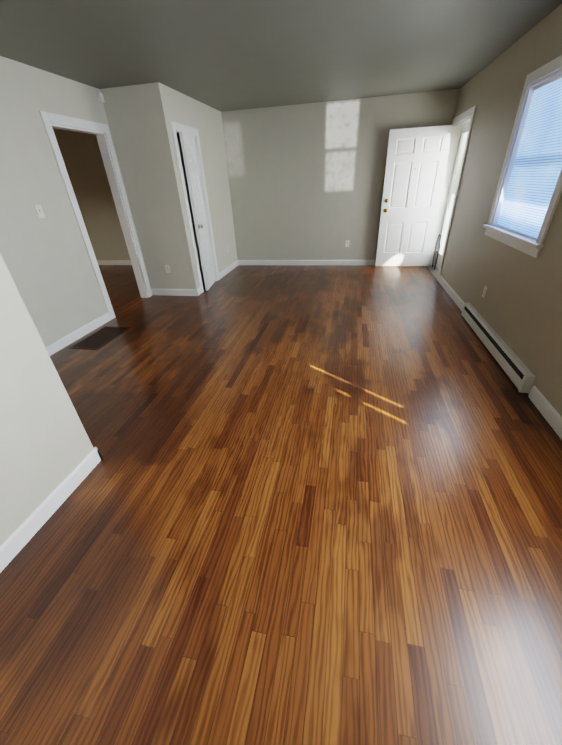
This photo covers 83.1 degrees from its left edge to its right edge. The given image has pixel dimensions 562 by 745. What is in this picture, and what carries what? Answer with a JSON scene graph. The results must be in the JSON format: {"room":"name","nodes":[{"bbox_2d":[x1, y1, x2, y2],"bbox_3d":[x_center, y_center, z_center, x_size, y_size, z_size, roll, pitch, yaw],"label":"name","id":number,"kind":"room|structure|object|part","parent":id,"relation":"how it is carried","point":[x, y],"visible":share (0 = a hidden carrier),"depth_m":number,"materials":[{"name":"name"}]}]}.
{"room":"empty living room","nodes":[
{"label":"empty living room","id":0,"kind":"room"},
{"bbox_2d":[0,254,93,545],"bbox_3d":[-4.134,0.211,0.454,5.300,2.460,3.410,4,32,11],"label":"wall","id":1,"kind":"structure","parent":0,"point":[46,448],"depth_m":1.53,"materials":[{"name":"beige paint"}]},
{"bbox_2d":[0,448,102,572],"bbox_3d":[-1.256,0.805,1.505,0.014,0.100,1.100,4,32,11],"label":"baseboard","id":2,"kind":"structure","parent":1,"relation":"attached to","point":[15,542],"depth_m":1.64,"materials":[{"name":"white paint"}]},
{"bbox_2d":[0,56,200,346],"bbox_3d":[-2.250,-1.956,3.855,0.110,2.460,5.240,4,32,11],"label":"wall","id":3,"kind":"structure","parent":0,"point":[47,261],"depth_m":3.14,"materials":[{"name":"beige paint"}]},
{"bbox_2d":[34,205,44,217],"bbox_3d":[-2.356,-1.577,3.107,0.016,0.114,0.070,4,32,11],"label":"light switch","id":4,"kind":"object","parent":3,"relation":"attached to","point":[40,212],"visible":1,"depth_m":3.10,"materials":[{"name":"white plastic"}]},
{"bbox_2d":[45,312,110,355],"bbox_3d":[-2.436,-0.161,3.193,0.014,0.100,2.205,4,32,11],"label":"baseboard","id":5,"kind":"structure","parent":3,"relation":"attached to","point":[77,334],"depth_m":3.62,"materials":[{"name":"white paint"}]},
{"bbox_2d":[39,111,151,319],"bbox_3d":[-2.227,-1.855,4.009,0.146,2.125,0.990,4,32,11],"label":"door frame","id":6,"kind":"structure","parent":3,"relation":"attached to","point":[100,131],"depth_m":3.92,"materials":[{"name":"white paint"}]},
{"bbox_2d":[96,92,104,102],"bbox_3d":[-2.109,-3.222,3.718,0.050,0.090,0.065,4,32,11],"label":"sensor","id":7,"kind":"object","parent":3,"relation":"attached to","point":[100,97],"visible":1,"depth_m":3.70,"materials":[{"name":"white plastic"}]},
{"bbox_2d":[100,83,189,288],"bbox_3d":[-1.745,-2.280,4.345,0.650,2.460,0.110,4,32,11],"label":"wall","id":8,"kind":"structure","parent":0,"point":[131,119],"depth_m":4.14,"materials":[{"name":"beige paint"}]},
{"bbox_2d":[165,265,170,272],"bbox_3d":[-1.686,-1.539,4.720,0.070,0.114,0.008,4,32,11],"label":"outlet","id":9,"kind":"object","parent":8,"relation":"attached to","point":[167,267],"visible":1,"depth_m":4.72,"materials":[{"name":"white plastic"}]},
{"bbox_2d":[151,288,199,295],"bbox_3d":[-1.644,-1.237,4.894,0.774,0.100,0.014,4,32,11],"label":"baseboard","id":10,"kind":"structure","parent":8,"relation":"attached to","point":[172,292],"depth_m":4.88,"materials":[{"name":"white paint"}]},
{"bbox_2d":[150,82,236,288],"bbox_3d":[-1.187,-2.744,5.060,0.110,2.460,2.000,4,32,11],"label":"wall","id":11,"kind":"structure","parent":0,"point":[173,105],"depth_m":4.71,"materials":[{"name":"beige paint"}]},
{"bbox_2d":[170,121,219,292],"bbox_3d":[-1.268,-2.345,4.733,0.128,2.125,0.780,4,32,11],"label":"door frame","id":12,"kind":"structure","parent":11,"relation":"attached to","point":[176,127],"depth_m":4.58,"materials":[{"name":"white paint"}]},
{"bbox_2d":[179,131,215,290],"bbox_3d":[-1.206,-2.306,4.742,0.171,2.020,0.572,-1,31,3],"label":"closet door","id":13,"kind":"structure","parent":11,"relation":"in","point":[188,146],"depth_m":4.60,"materials":[{"name":"white paint"}]},
{"bbox_2d":[219,260,239,278],"bbox_3d":[-0.990,-1.954,6.016,0.014,0.100,1.065,4,32,11],"label":"baseboard","id":14,"kind":"structure","parent":11,"relation":"attached to","point":[236,263],"depth_m":6.03,"materials":[{"name":"white paint"}]},
{"bbox_2d":[53,89,459,259],"bbox_3d":[-1.284,-3.321,6.015,8.300,2.460,0.150,4,32,11],"label":"wall","id":15,"kind":"structure","parent":0,"point":[306,181],"depth_m":5.55,"materials":[{"name":"beige paint"}]},
{"bbox_2d":[97,260,131,264],"bbox_3d":[-3.451,-2.419,6.989,3.500,0.100,0.014,4,32,11],"label":"baseboard","id":16,"kind":"structure","parent":15,"relation":"attached to","point":[100,262],"depth_m":7.03,"materials":[{"name":"white paint"}]},
{"bbox_2d":[240,260,375,264],"bbox_3d":[0.892,-2.128,6.143,3.630,0.100,0.014,4,32,11],"label":"baseboard","id":17,"kind":"structure","parent":15,"relation":"attached to","point":[242,262],"depth_m":6.21,"materials":[{"name":"white paint"}]},
{"bbox_2d":[0,265,561,744],"bbox_3d":[-2.152,0.003,3.092,8.150,0.100,8.800,4,32,11],"label":"floor","id":18,"kind":"structure","parent":0,"point":[312,505],"depth_m":1.52,"materials":[{"name":"brown wood"}]},
{"bbox_2d":[69,326,130,349],"bbox_3d":[-2.070,-0.408,3.658,0.360,0.006,0.600,4,32,11],"label":"floor vent","id":19,"kind":"object","parent":18,"relation":"in","point":[100,338],"visible":1,"depth_m":3.63,"materials":[{"name":"brown metal"}]},
{"bbox_2d":[0,0,561,111],"bbox_3d":[-2.191,-2.176,1.748,8.300,0.100,8.800,4,32,11],"label":"ceiling","id":20,"kind":"structure","parent":0,"point":[225,55],"depth_m":2.71,"materials":[{"name":"paint"}]},
{"bbox_2d":[441,4,561,416],"bbox_3d":[1.842,-0.778,1.573,0.150,2.460,8.650,4,32,11],"label":"wall","id":21,"kind":"structure","parent":0,"point":[518,307],"depth_m":2.96,"materials":[{"name":"beige paint"}]},
{"bbox_2d":[375,125,453,265],"bbox_3d":[2.151,-2.816,5.290,0.905,2.025,0.180,4,32,11],"label":"front door","id":22,"kind":"structure","parent":21,"relation":"in","point":[416,163],"depth_m":5.20,"materials":[{"name":"white paint"}]},
{"bbox_2d":[427,265,438,278],"bbox_3d":[2.648,-1.700,5.369,0.200,0.018,0.875,4,32,11],"label":"sill","id":23,"kind":"structure","parent":21,"relation":"attached to","point":[435,272],"depth_m":5.42,"materials":[{"name":"grey paint"}]},
{"bbox_2d":[431,234,440,269],"bbox_3d":[2.656,-2.062,5.416,0.023,0.550,0.268,4,32,11],"label":"tube","id":24,"kind":"object","parent":23,"relation":"on","point":[436,251],"visible":1,"depth_m":5.40,"materials":[{"name":"black metal"}]},
{"bbox_2d":[438,275,463,310],"bbox_3d":[2.311,-1.085,4.309,0.014,0.100,1.450,4,32,11],"label":"baseboard","id":25,"kind":"structure","parent":21,"relation":"attached to","point":[458,301],"depth_m":4.26,"materials":[{"name":"white paint"}]},
{"bbox_2d":[435,123,469,269],"bbox_3d":[2.627,-2.559,4.841,0.075,1.995,0.871,4,32,11],"label":"storm door","id":26,"kind":"structure","parent":21,"relation":"in","point":[465,128],"depth_m":5.04,"materials":[{"name":"white metal"}]},
{"bbox_3d":[2.646,-2.619,4.799,0.005,1.670,0.731,4,32,11],"label":"glass","id":27,"kind":"part","parent":26,"relation":"part of","materials":[{"name":"clear glass"}]},
{"bbox_2d":[428,105,476,280],"bbox_3d":[2.586,-2.595,4.818,0.168,2.125,1.069,4,32,11],"label":"door frame","id":28,"kind":"structure","parent":21,"relation":"attached to","point":[459,121],"depth_m":4.83,"materials":[{"name":"white paint"}]},
{"bbox_2d":[482,286,486,297],"bbox_3d":[2.094,-0.826,3.267,0.008,0.114,0.070,4,32,11],"label":"outlet","id":29,"kind":"object","parent":21,"relation":"attached to","point":[484,292],"visible":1,"depth_m":3.26,"materials":[{"name":"white plastic"}]},
{"bbox_2d":[461,303,535,392],"bbox_3d":[1.978,-0.321,3.007,0.066,0.149,1.600,4,32,11],"label":"heater","id":30,"kind":"object","parent":21,"relation":"attached to","point":[519,373],"visible":1,"depth_m":2.74,"materials":[{"name":"white metal"}]},
{"bbox_2d":[483,55,561,257],"bbox_3d":[2.064,-1.682,2.520,0.195,1.250,1.180,4,32,11],"label":"window","id":31,"kind":"structure","parent":21,"relation":"in","point":[535,172],"depth_m":2.59,"materials":[{"name":"white glass"}]},
{"bbox_2d":[528,386,561,439],"bbox_3d":[1.419,1.260,0.531,0.014,0.100,4.340,4,32,11],"label":"baseboard","id":32,"kind":"structure","parent":21,"relation":"attached to","point":[537,398],"depth_m":2.14,"materials":[{"name":"white paint"}]},
{"label":"outside","id":33,"kind":"structure","parent":0,"visible":0},
{"bbox_2d":[440,194,454,253],"bbox_3d":[22.346,-0.457,2.120,39.850,0.140,50.000,4,32,11],"label":"ground","id":34,"kind":"structure","parent":33,"point":[448,219],"depth_m":11.68,"materials":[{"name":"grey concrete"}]}
]}

